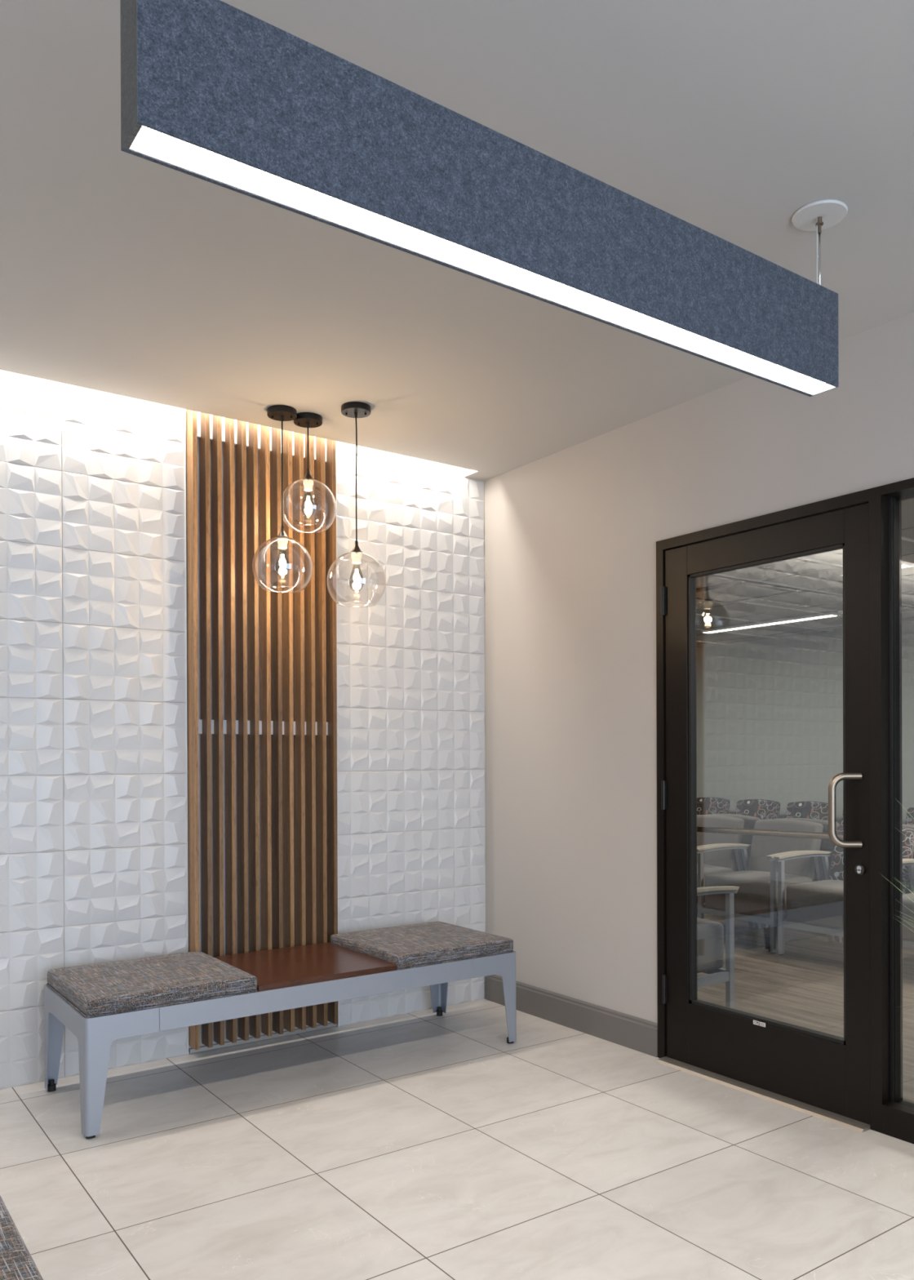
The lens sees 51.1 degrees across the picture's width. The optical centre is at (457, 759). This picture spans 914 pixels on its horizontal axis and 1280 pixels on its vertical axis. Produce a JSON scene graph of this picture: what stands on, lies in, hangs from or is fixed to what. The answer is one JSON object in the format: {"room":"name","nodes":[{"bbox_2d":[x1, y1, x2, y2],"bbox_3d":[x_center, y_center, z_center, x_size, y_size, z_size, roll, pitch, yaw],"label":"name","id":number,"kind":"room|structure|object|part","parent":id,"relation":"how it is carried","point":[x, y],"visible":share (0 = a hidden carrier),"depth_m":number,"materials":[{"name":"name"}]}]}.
{"room":"lobby","nodes":[
{"label":"lobby","id":0,"kind":"room"},
{"bbox_2d":[0,369,485,1089],"bbox_3d":[-1.945,-0.210,3.655,5.340,3.080,0.128,0,0,-35],"label":"wall","id":1,"kind":"structure","parent":0,"point":[137,739],"depth_m":4.05,"materials":[{"name":"tile"}]},
{"bbox_2d":[0,382,485,1077],"bbox_3d":[-1.971,-0.218,3.579,5.190,3.003,0.014,0,0,-35],"label":"grout","id":2,"kind":"structure","parent":1,"relation":"attached to","point":[63,699],"depth_m":3.97,"materials":[{"name":"beige"}]},
{"bbox_2d":[184,408,338,1054],"bbox_3d":[-0.876,-0.226,4.352,0.736,3.000,0.022,0,0,-35],"label":"strip","id":3,"kind":"object","parent":1,"relation":"attached to","point":[184,409],"visible":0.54,"depth_m":4.13,"materials":[{"name":"white paint"}]},
{"bbox_2d":[186,409,338,1049],"bbox_3d":[-0.863,-0.139,4.307,0.687,2.754,0.077,0,0,-35],"label":"wood panel","id":4,"kind":"object","parent":1,"relation":"attached to","point":[304,745],"visible":0.76,"depth_m":4.28,"materials":[{"name":"brown wood"}]},
{"bbox_3d":[-0.885,-1.457,4.326,0.682,0.108,0.020,0,0,-35],"label":"cross rail","id":5,"kind":"part","parent":4,"relation":"part of","materials":[{"name":"white paint"}]},
{"bbox_3d":[-0.880,-0.145,4.330,0.682,0.062,0.020,0,0,-35],"label":"cross rail","id":6,"kind":"part","parent":4,"relation":"part of","materials":[{"name":"grey metal"}]},
{"bbox_2d":[188,1022,337,1053],"bbox_3d":[-0.870,1.262,4.358,0.717,0.016,0.020,0,0,-35],"label":"strip","id":7,"kind":"object","parent":1,"relation":"attached to","point":[228,1043],"visible":0.71,"depth_m":4.33,"materials":[{"name":"silver metal"}]},
{"bbox_2d":[0,0,913,480],"bbox_3d":[-0.012,-1.606,0.801,5.200,0.284,6.820,0,0,-35],"label":"ceiling","id":8,"kind":"structure","parent":0,"point":[123,273],"depth_m":2.57,"materials":[{"name":"grey paint"}]},
{"bbox_2d":[252,404,312,593],"bbox_3d":[-0.735,-1.093,4.027,0.251,0.756,0.251,0,0,-35],"label":"globe pendant","id":9,"kind":"object","parent":8,"relation":"hanging from","point":[282,413],"visible":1,"depth_m":4.01,"materials":[{"name":"clear glass"}]},
{"bbox_3d":[-0.734,-0.825,4.028,0.251,0.220,0.251,0,0,-35],"label":"glass globe","id":10,"kind":"part","parent":9,"relation":"part of"},
{"bbox_3d":[-0.736,-1.206,4.027,0.006,0.450,0.006,0,0,-35],"label":"cord","id":11,"kind":"part","parent":9,"relation":"part of","materials":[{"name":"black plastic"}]},
{"bbox_2d":[277,537,288,549],"bbox_3d":[-0.735,-0.911,4.027,0.044,0.040,0.044,0,0,-35],"label":"socket","id":12,"kind":"object","parent":9,"relation":"attached to","point":[282,542],"depth_m":4.01,"materials":[{"name":"white"}]},
{"bbox_2d":[280,412,336,533],"bbox_3d":[-0.640,-1.232,4.111,0.241,0.481,0.241,0,0,-35],"label":"globe pendant","id":13,"kind":"object","parent":8,"relation":"hanging from","point":[305,420],"visible":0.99,"depth_m":4.09,"materials":[{"name":"clear glass"}]},
{"bbox_2d":[302,468,314,491],"bbox_3d":[-0.640,-1.205,4.111,0.054,0.092,0.054,0,0,-35],"label":"socket","id":14,"kind":"object","parent":13,"relation":"attached to","point":[308,483],"depth_m":4.10,"materials":[{"name":"brown metal"}]},
{"bbox_3d":[-0.639,-1.097,4.111,0.241,0.211,0.241,0,0,-35],"label":"glass globe","id":15,"kind":"part","parent":13,"relation":"part of"},
{"bbox_3d":[-0.640,-1.341,4.110,0.006,0.184,0.006,0,0,-35],"label":"cord","id":16,"kind":"part","parent":13,"relation":"part of","materials":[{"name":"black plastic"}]},
{"bbox_2d":[326,401,386,607],"bbox_3d":[-0.420,-1.061,3.993,0.248,0.824,0.248,0,0,-35],"label":"globe pendant","id":17,"kind":"object","parent":8,"relation":"hanging from","point":[355,410],"visible":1,"depth_m":3.98,"materials":[{"name":"clear glass"}]},
{"bbox_3d":[-0.420,-1.172,3.993,0.008,0.521,0.006,0,0,-35],"label":"cord","id":18,"kind":"part","parent":17,"relation":"part of","materials":[{"name":"black plastic"}]},
{"bbox_2d":[350,540,363,564],"bbox_3d":[-0.420,-0.868,3.994,0.054,0.092,0.054,0,0,-35],"label":"socket","id":19,"kind":"object","parent":17,"relation":"attached to","point":[356,553],"depth_m":3.98,"materials":[{"name":"brown metal"}]},
{"bbox_3d":[-0.419,-0.757,3.994,0.248,0.218,0.248,0,0,-35],"label":"glass globe","id":20,"kind":"part","parent":17,"relation":"part of"},
{"bbox_2d":[120,0,848,396],"bbox_3d":[0.242,-1.231,2.058,1.950,0.476,0.142,0,0,-35],"label":"linear pendant light","id":21,"kind":"object","parent":8,"relation":"hanging from","point":[214,91],"visible":1,"depth_m":1.83,"materials":[{"name":"blue fabric"}]},
{"bbox_2d":[135,125,825,387],"bbox_3d":[0.242,-1.015,2.054,1.844,0.004,0.067,0,0,-35],"label":"diffuser","id":22,"kind":"object","parent":21,"relation":"attached to","point":[148,140],"depth_m":1.88,"materials":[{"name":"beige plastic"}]},
{"bbox_3d":[0.976,-1.353,2.583,0.014,0.217,0.005,0,0,-27],"label":"power cord","id":23,"kind":"part","parent":21,"relation":"part of","materials":[{"name":"grey plastic"}]},
{"bbox_3d":[0.979,-1.334,2.582,0.005,0.179,0.005,0,0,-35],"label":"suspension rod","id":24,"kind":"part","parent":21,"relation":"part of","materials":[{"name":"silver metal"}]},
{"bbox_2d":[0,902,913,1279],"bbox_3d":[0.587,1.294,4.343,10.250,0.050,11.900,0,0,-35],"label":"floor","id":25,"kind":"structure","parent":0,"point":[422,1144],"depth_m":3.03,"materials":[{"name":"tile"}]},
{"bbox_2d":[0,1195,43,1279],"bbox_3d":[-0.585,1.047,0.904,0.610,0.473,1.864,0,0,-35],"label":"rug","id":26,"kind":"object","parent":25,"relation":"on","point":[16,1263],"visible":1,"depth_m":1.57,"materials":[{"name":"grey carpet"}]},
{"bbox_2d":[44,921,516,1138],"bbox_3d":[-0.665,1.038,3.993,1.864,0.473,0.610,0,0,-35],"label":"bench","id":27,"kind":"object","parent":25,"relation":"on","point":[101,1004],"visible":1,"depth_m":3.70,"materials":[{"name":"silver metal"}]},
{"bbox_3d":[-1.452,1.068,3.711,0.253,0.397,0.158,0,0,-35],"label":"leg","id":28,"kind":"part","parent":27,"relation":"part of","materials":[{"name":"silver metal"}]},
{"bbox_3d":[-1.415,0.912,3.460,0.025,0.084,0.298,0,0,-35],"label":"rail","id":29,"kind":"part","parent":27,"relation":"part of","materials":[{"name":"silver metal"}]},
{"bbox_3d":[-1.190,1.068,3.343,0.253,0.397,0.158,0,0,-35],"label":"leg","id":30,"kind":"part","parent":27,"relation":"part of","materials":[{"name":"silver metal"}]},
{"bbox_2d":[47,951,257,1016],"bbox_3d":[-1.166,0.836,3.637,0.616,0.064,0.596,0,0,-35],"label":"cushion","id":31,"kind":"object","parent":27,"relation":"on","point":[144,986],"depth_m":3.49,"materials":[{"name":"fabric"}]},
{"bbox_3d":[-0.496,0.907,3.754,1.362,0.084,0.025,0,0,-35],"label":"rail","id":32,"kind":"part","parent":27,"relation":"part of","materials":[{"name":"silver metal"}]},
{"bbox_2d":[330,921,513,968],"bbox_3d":[-0.165,0.830,4.348,0.616,0.064,0.596,0,0,-35],"label":"cushion","id":33,"kind":"object","parent":27,"relation":"on","point":[435,944],"depth_m":4.20,"materials":[{"name":"fabric"}]},
{"bbox_3d":[-0.139,1.060,4.644,0.253,0.397,0.158,0,0,-35],"label":"leg","id":34,"kind":"part","parent":27,"relation":"part of","materials":[{"name":"silver metal"}]},
{"bbox_3d":[0.122,1.060,4.275,0.253,0.397,0.158,0,0,-35],"label":"leg","id":35,"kind":"part","parent":27,"relation":"part of","materials":[{"name":"silver metal"}]},
{"bbox_2d":[697,797,730,814],"bbox_3d":[2.364,0.816,9.615,0.708,0.859,0.580,0,0,-35],"label":"lounge chair","id":36,"kind":"object","parent":25,"relation":"on","point":[705,806],"visible":0.07,"depth_m":9.69,"materials":[{"name":"multicoloured fabric"}]},
{"bbox_2d":[697,885,739,1008],"bbox_3d":[0.928,0.851,4.793,0.708,0.830,0.648,0,0,-35],"label":"lounge chair","id":37,"kind":"object","parent":25,"relation":"on","point":[710,934],"visible":0.16,"depth_m":4.70,"materials":[{"name":"silver metal"}]},
{"bbox_3d":[0.980,0.918,4.830,0.490,0.244,0.540,0,0,-35],"label":"seat","id":38,"kind":"part","parent":37,"relation":"part of","materials":[{"name":"grey fabric"}]},
{"bbox_3d":[1.104,1.067,4.550,0.566,0.047,0.020,0,0,-35],"label":"rail","id":39,"kind":"part","parent":37,"relation":"part of","materials":[{"name":"silver metal"}]},
{"bbox_3d":[1.175,1.061,4.968,0.024,0.037,0.572,0,0,-35],"label":"rail","id":40,"kind":"part","parent":37,"relation":"part of","materials":[{"name":"silver metal"}]},
{"bbox_3d":[1.151,0.647,4.583,0.585,0.032,0.028,0,0,-35],"label":"arm rail","id":41,"kind":"part","parent":37,"relation":"part of","materials":[{"name":"beige wood"}]},
{"bbox_3d":[1.151,0.631,4.583,0.585,0.028,0.048,0,0,-35],"label":"armrest","id":42,"kind":"part","parent":37,"relation":"part of","materials":[{"name":"beige wood"}]},
{"bbox_3d":[1.348,0.959,4.724,0.034,0.599,0.028,0,0,-35],"label":"leg","id":43,"kind":"part","parent":37,"relation":"part of","materials":[{"name":"silver metal"}]},
{"bbox_2d":[697,814,755,928],"bbox_3d":[1.744,0.841,7.163,0.708,0.830,0.648,0,0,-35],"label":"lounge chair","id":44,"kind":"object","parent":25,"relation":"on","point":[720,861],"visible":0.23,"depth_m":7.13,"materials":[{"name":"grey fabric"}]},
{"bbox_3d":[1.692,0.909,7.127,0.490,0.244,0.540,0,0,-35],"label":"seat","id":45,"kind":"part","parent":44,"relation":"part of","materials":[{"name":"grey fabric"}]},
{"bbox_3d":[1.867,0.622,6.883,0.585,0.028,0.048,0,0,-35],"label":"armrest","id":46,"kind":"part","parent":44,"relation":"part of","materials":[{"name":"beige wood"}]},
{"bbox_3d":[1.931,0.634,7.296,0.184,0.420,0.530,0,0,-35],"label":"backrest","id":47,"kind":"part","parent":44,"relation":"part of","materials":[{"name":"grey fabric"}]},
{"bbox_3d":[2.124,0.949,7.066,0.202,0.599,0.028,0,0,-35],"label":"leg","id":48,"kind":"part","parent":44,"relation":"part of","materials":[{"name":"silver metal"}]},
{"bbox_2d":[697,813,763,925],"bbox_3d":[2.361,0.837,7.602,0.708,0.830,0.648,0,0,-35],"label":"lounge chair","id":49,"kind":"object","parent":25,"relation":"on","point":[749,821],"visible":0.06,"depth_m":7.31,"materials":[{"name":"silver metal"}]},
{"bbox_3d":[2.173,0.633,7.468,0.184,0.420,0.530,0,0,-35],"label":"backrest","id":50,"kind":"part","parent":49,"relation":"part of","materials":[{"name":"grey fabric"}]},
{"bbox_2d":[735,799,781,819],"bbox_3d":[2.705,0.816,9.134,0.708,0.859,0.580,0,0,-35],"label":"lounge chair","id":51,"kind":"object","parent":25,"relation":"on","point":[762,809],"visible":0.12,"depth_m":9.22,"materials":[{"name":"multicoloured fabric"}]},
{"bbox_2d":[656,1056,870,1133],"bbox_3d":[1.148,1.262,3.662,0.102,0.012,0.935,0,0,-35],"label":"threshold","id":52,"kind":"object","parent":25,"relation":"on","point":[857,1126],"visible":0.71,"depth_m":3.58,"materials":[{"name":"silver metal"}]},
{"bbox_2d":[697,818,835,954],"bbox_3d":[2.126,0.841,6.625,0.708,0.830,0.648,0,0,-35],"label":"lounge chair","id":53,"kind":"object","parent":25,"relation":"on","point":[757,895],"visible":0.79,"depth_m":6.56,"materials":[{"name":"grey fabric"}]},
{"bbox_3d":[1.707,0.952,6.695,0.034,0.599,0.028,0,0,-35],"label":"leg","id":54,"kind":"part","parent":53,"relation":"part of","materials":[{"name":"silver metal"}]},
{"bbox_3d":[1.901,0.638,6.834,0.585,0.032,0.028,0,0,-35],"label":"arm rail","id":55,"kind":"part","parent":53,"relation":"part of","materials":[{"name":"beige wood"}]},
{"bbox_3d":[1.901,0.622,6.834,0.585,0.028,0.048,0,0,-35],"label":"armrest","id":56,"kind":"part","parent":53,"relation":"part of","materials":[{"name":"beige wood"}]},
{"bbox_3d":[1.881,1.054,6.451,0.024,0.037,0.572,0,0,-35],"label":"rail","id":57,"kind":"part","parent":53,"relation":"part of","materials":[{"name":"silver metal"}]},
{"bbox_3d":[2.159,0.949,7.017,0.202,0.599,0.028,0,0,-35],"label":"leg","id":58,"kind":"part","parent":53,"relation":"part of","materials":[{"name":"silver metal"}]},
{"bbox_3d":[2.074,0.909,6.588,0.490,0.244,0.540,0,0,-35],"label":"seat","id":59,"kind":"part","parent":53,"relation":"part of","materials":[{"name":"grey fabric"}]},
{"bbox_3d":[2.249,0.638,6.345,0.585,0.032,0.028,0,0,-35],"label":"arm rail","id":60,"kind":"part","parent":53,"relation":"part of","materials":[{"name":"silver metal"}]},
{"bbox_3d":[2.054,0.952,6.206,0.034,0.599,0.028,0,0,-35],"label":"leg","id":61,"kind":"part","parent":53,"relation":"part of","materials":[{"name":"silver metal"}]},
{"bbox_3d":[2.313,0.635,6.758,0.184,0.420,0.530,0,0,-35],"label":"backrest","id":62,"kind":"part","parent":53,"relation":"part of","materials":[{"name":"grey fabric"}]},
{"bbox_3d":[2.249,0.622,6.344,0.585,0.028,0.048,0,0,-35],"label":"armrest","id":63,"kind":"part","parent":53,"relation":"part of","materials":[{"name":"beige wood"}]},
{"bbox_3d":[2.506,0.949,6.528,0.202,0.599,0.028,0,0,-35],"label":"leg","id":64,"kind":"part","parent":53,"relation":"part of","materials":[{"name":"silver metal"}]},
{"bbox_2d":[763,817,843,937],"bbox_3d":[2.743,0.837,7.064,0.708,0.830,0.648,0,0,-35],"label":"lounge chair","id":65,"kind":"object","parent":25,"relation":"on","point":[826,845],"visible":0.11,"depth_m":6.77,"materials":[{"name":"silver metal"}]},
{"bbox_3d":[2.364,0.948,7.162,0.202,0.599,0.028,0,0,-35],"label":"leg","id":66,"kind":"part","parent":65,"relation":"part of","materials":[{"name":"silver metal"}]},
{"bbox_3d":[2.555,0.633,6.930,0.184,0.420,0.530,0,0,-35],"label":"backrest","id":67,"kind":"part","parent":65,"relation":"part of","materials":[{"name":"grey fabric"}]},
{"bbox_2d":[785,801,828,820],"bbox_3d":[3.041,0.817,8.661,0.708,0.859,0.580,0,0,-35],"label":"lounge chair","id":68,"kind":"object","parent":25,"relation":"on","point":[806,810],"visible":0.11,"depth_m":8.79,"materials":[{"name":"multicoloured fabric"}]},
{"bbox_2d":[773,825,913,955],"bbox_3d":[2.508,0.841,6.087,0.708,0.830,0.648,0,0,-35],"label":"lounge chair","id":69,"kind":"object","parent":25,"relation":"on","point":[820,903],"visible":0.54,"depth_m":6.03,"materials":[{"name":"grey metal"}]},
{"bbox_3d":[2.089,0.952,6.157,0.034,0.599,0.028,0,0,-35],"label":"leg","id":70,"kind":"part","parent":69,"relation":"part of","materials":[{"name":"silver metal"}]},
{"bbox_3d":[2.334,1.057,6.331,0.566,0.047,0.020,0,0,-35],"label":"rail","id":71,"kind":"part","parent":69,"relation":"part of","materials":[{"name":"silver metal"}]},
{"bbox_3d":[2.284,0.622,6.295,0.585,0.028,0.048,0,0,-35],"label":"armrest","id":72,"kind":"part","parent":69,"relation":"part of","materials":[{"name":"beige wood"}]},
{"bbox_3d":[2.284,0.638,6.296,0.585,0.032,0.028,0,0,-35],"label":"arm rail","id":73,"kind":"part","parent":69,"relation":"part of","materials":[{"name":"beige wood"}]},
{"bbox_3d":[2.263,1.054,5.913,0.024,0.037,0.572,0,0,-35],"label":"rail","id":74,"kind":"part","parent":69,"relation":"part of","materials":[{"name":"silver metal"}]},
{"bbox_3d":[2.541,0.949,6.479,0.202,0.599,0.028,0,0,-35],"label":"leg","id":75,"kind":"part","parent":69,"relation":"part of","materials":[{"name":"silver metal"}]},
{"bbox_3d":[2.456,0.909,6.050,0.490,0.244,0.540,0,0,-35],"label":"seat","id":76,"kind":"part","parent":69,"relation":"part of","materials":[{"name":"grey fabric"}]},
{"bbox_3d":[2.695,0.635,6.220,0.184,0.420,0.530,0,0,-35],"label":"backrest","id":77,"kind":"part","parent":69,"relation":"part of","materials":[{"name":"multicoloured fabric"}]},
{"bbox_3d":[2.889,0.949,5.989,0.202,0.599,0.028,0,0,-35],"label":"leg","id":78,"kind":"part","parent":69,"relation":"part of","materials":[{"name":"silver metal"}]},
{"bbox_2d":[843,824,913,941],"bbox_3d":[3.125,0.837,6.526,0.708,0.830,0.648,0,0,-35],"label":"lounge chair","id":79,"kind":"object","parent":25,"relation":"on","point":[908,826],"visible":0.02,"depth_m":6.26,"materials":[{"name":"silver metal"}]},
{"bbox_3d":[2.937,0.633,6.392,0.184,0.420,0.530,0,0,-35],"label":"backrest","id":80,"kind":"part","parent":79,"relation":"part of","materials":[{"name":"grey fabric"}]},
{"bbox_3d":[3.178,0.905,6.563,0.490,0.244,0.540,0,0,-35],"label":"seat","id":81,"kind":"part","parent":79,"relation":"part of","materials":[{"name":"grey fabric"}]},
{"bbox_2d":[888,798,913,1025],"bbox_3d":[1.555,0.684,2.292,0.831,1.174,1.142,0,0,-35],"label":"potted grass","id":82,"kind":"object","parent":25,"relation":"on","point":[895,798],"depth_m":2.66,"materials":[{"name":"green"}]},
{"bbox_2d":[902,859,913,948],"bbox_3d":[2.890,0.841,5.549,0.708,0.830,0.648,0,0,-35],"label":"lounge chair","id":83,"kind":"object","parent":25,"relation":"on","point":[908,934],"visible":0.18,"depth_m":5.46,"materials":[{"name":"silver metal"}]},
{"bbox_3d":[2.838,0.909,5.512,0.490,0.244,0.540,0,0,-35],"label":"seat","id":84,"kind":"part","parent":83,"relation":"part of","materials":[{"name":"grey fabric"}]},
{"bbox_3d":[2.645,1.054,5.375,0.024,0.037,0.572,0,0,-35],"label":"rail","id":85,"kind":"part","parent":83,"relation":"part of","materials":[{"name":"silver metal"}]},
{"bbox_3d":[2.666,0.622,5.757,0.585,0.028,0.048,0,0,-35],"label":"armrest","id":86,"kind":"part","parent":83,"relation":"part of","materials":[{"name":"beige wood"}]},
{"bbox_3d":[2.666,0.638,5.758,0.585,0.032,0.028,0,0,-35],"label":"arm rail","id":87,"kind":"part","parent":83,"relation":"part of","materials":[{"name":"beige wood"}]},
{"bbox_2d":[905,807,913,825],"bbox_3d":[3.719,0.817,7.707,0.708,0.859,0.580,0,0,-35],"label":"lounge chair","id":88,"kind":"object","parent":25,"relation":"on","point":[909,820],"visible":0.11,"depth_m":7.99,"materials":[{"name":"multicoloured fabric"}]},
{"bbox_2d":[484,311,913,1023],"bbox_3d":[2.163,-0.231,2.344,0.120,3.000,6.816,0,0,-35],"label":"wall","id":89,"kind":"structure","parent":0,"point":[572,533],"depth_m":4.32,"materials":[{"name":"grey paint"}]},
{"bbox_2d":[485,974,657,1057],"bbox_3d":[0.507,1.198,4.570,0.016,0.141,1.212,0,0,-35],"label":"baseboard","id":90,"kind":"structure","parent":89,"relation":"attached to","point":[626,1030],"depth_m":4.45,"materials":[{"name":"grey paint"}]},
{"bbox_2d":[656,485,902,1133],"bbox_3d":[1.165,0.170,3.671,0.209,2.196,1.016,0,0,-35],"label":"door","id":91,"kind":"structure","parent":89,"relation":"in","point":[849,1076],"depth_m":3.45,"materials":[{"name":"black"}]},
{"bbox_3d":[1.172,-0.822,3.662,0.045,0.120,0.713,0,0,-35],"label":"rail","id":92,"kind":"part","parent":91,"relation":"part of","materials":[{"name":"black metal"}]},
{"bbox_3d":[1.179,1.132,3.668,0.045,0.252,0.713,0,0,-35],"label":"rail","id":93,"kind":"part","parent":91,"relation":"part of","materials":[{"name":"black metal"}]},
{"bbox_3d":[1.344,0.175,3.316,0.110,0.262,0.025,0,0,4],"label":"pull handle","id":94,"kind":"part","parent":91,"relation":"part of","materials":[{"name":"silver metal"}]},
{"bbox_2d":[880,477,913,1144],"bbox_3d":[1.891,0.171,2.717,0.130,2.196,1.380,0,0,-35],"label":"window","id":95,"kind":"structure","parent":89,"relation":"in","point":[898,1118],"depth_m":3.27,"materials":[{"name":"black"}]},
{"bbox_2d":[696,621,913,825],"bbox_3d":[2.258,-0.045,6.572,4.930,2.600,10.200,0,0,-35],"label":"wall","id":96,"kind":"structure","parent":0,"point":[770,711],"depth_m":9.37,"materials":[{"name":"grey paint"}]},
{"bbox_2d":[696,497,913,647],"bbox_3d":[2.209,-1.199,6.536,4.800,0.030,10.000,0,0,-35],"label":"ceiling","id":97,"kind":"structure","parent":0,"point":[830,578],"depth_m":7.09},
{"bbox_2d":[696,580,797,603],"bbox_3d":[1.928,-1.174,6.666,0.688,0.018,0.661,0,0,-35],"label":"tile","id":98,"kind":"object","parent":97,"relation":"attached to","point":[739,590],"visible":0.83,"depth_m":6.63,"materials":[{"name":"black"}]},
{"bbox_3d":[1.942,-1.176,6.714,0.500,0.016,0.530,0,0,-35],"label":"plate","id":99,"kind":"part","parent":98,"relation":"part of","materials":[{"name":"white"}]},
{"bbox_2d":[760,565,770,577],"bbox_3d":[1.883,-1.146,5.839,0.060,0.068,0.060,0,0,-35],"label":"sprinkler","id":100,"kind":"object","parent":97,"relation":"attached to","point":[765,567],"visible":1,"depth_m":5.83,"materials":[{"name":"silver metal"}]},
{"bbox_2d":[701,612,839,633],"bbox_3d":[2.656,-1.171,8.221,0.100,0.024,1.330,0,0,-35],"label":"recessed light","id":101,"kind":"object","parent":97,"relation":"in","point":[828,614],"visible":1,"depth_m":8.13,"materials":[{"name":"white"}]},
{"bbox_2d":[696,526,913,644],"bbox_3d":[2.244,-1.180,6.487,4.800,0.008,9.778,0,0,-35],"label":"grid","id":102,"kind":"object","parent":97,"relation":"attached to","point":[903,538],"visible":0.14,"depth_m":7.18,"materials":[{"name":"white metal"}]},
{"bbox_2d":[839,563,913,576],"bbox_3d":[2.599,-1.173,5.936,0.120,0.006,0.430,0,0,-35],"label":"recessed light","id":103,"kind":"object","parent":97,"relation":"in","point":[904,566],"visible":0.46,"depth_m":5.78,"materials":[{"name":"white"}]},
{"bbox_2d":[902,607,913,611],"bbox_3d":[4.605,-1.177,5.969,0.070,0.012,4.300,0,0,-35],"label":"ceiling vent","id":104,"kind":"object","parent":97,"relation":"in","point":[908,608],"visible":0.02,"depth_m":7.46,"materials":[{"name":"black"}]}
]}

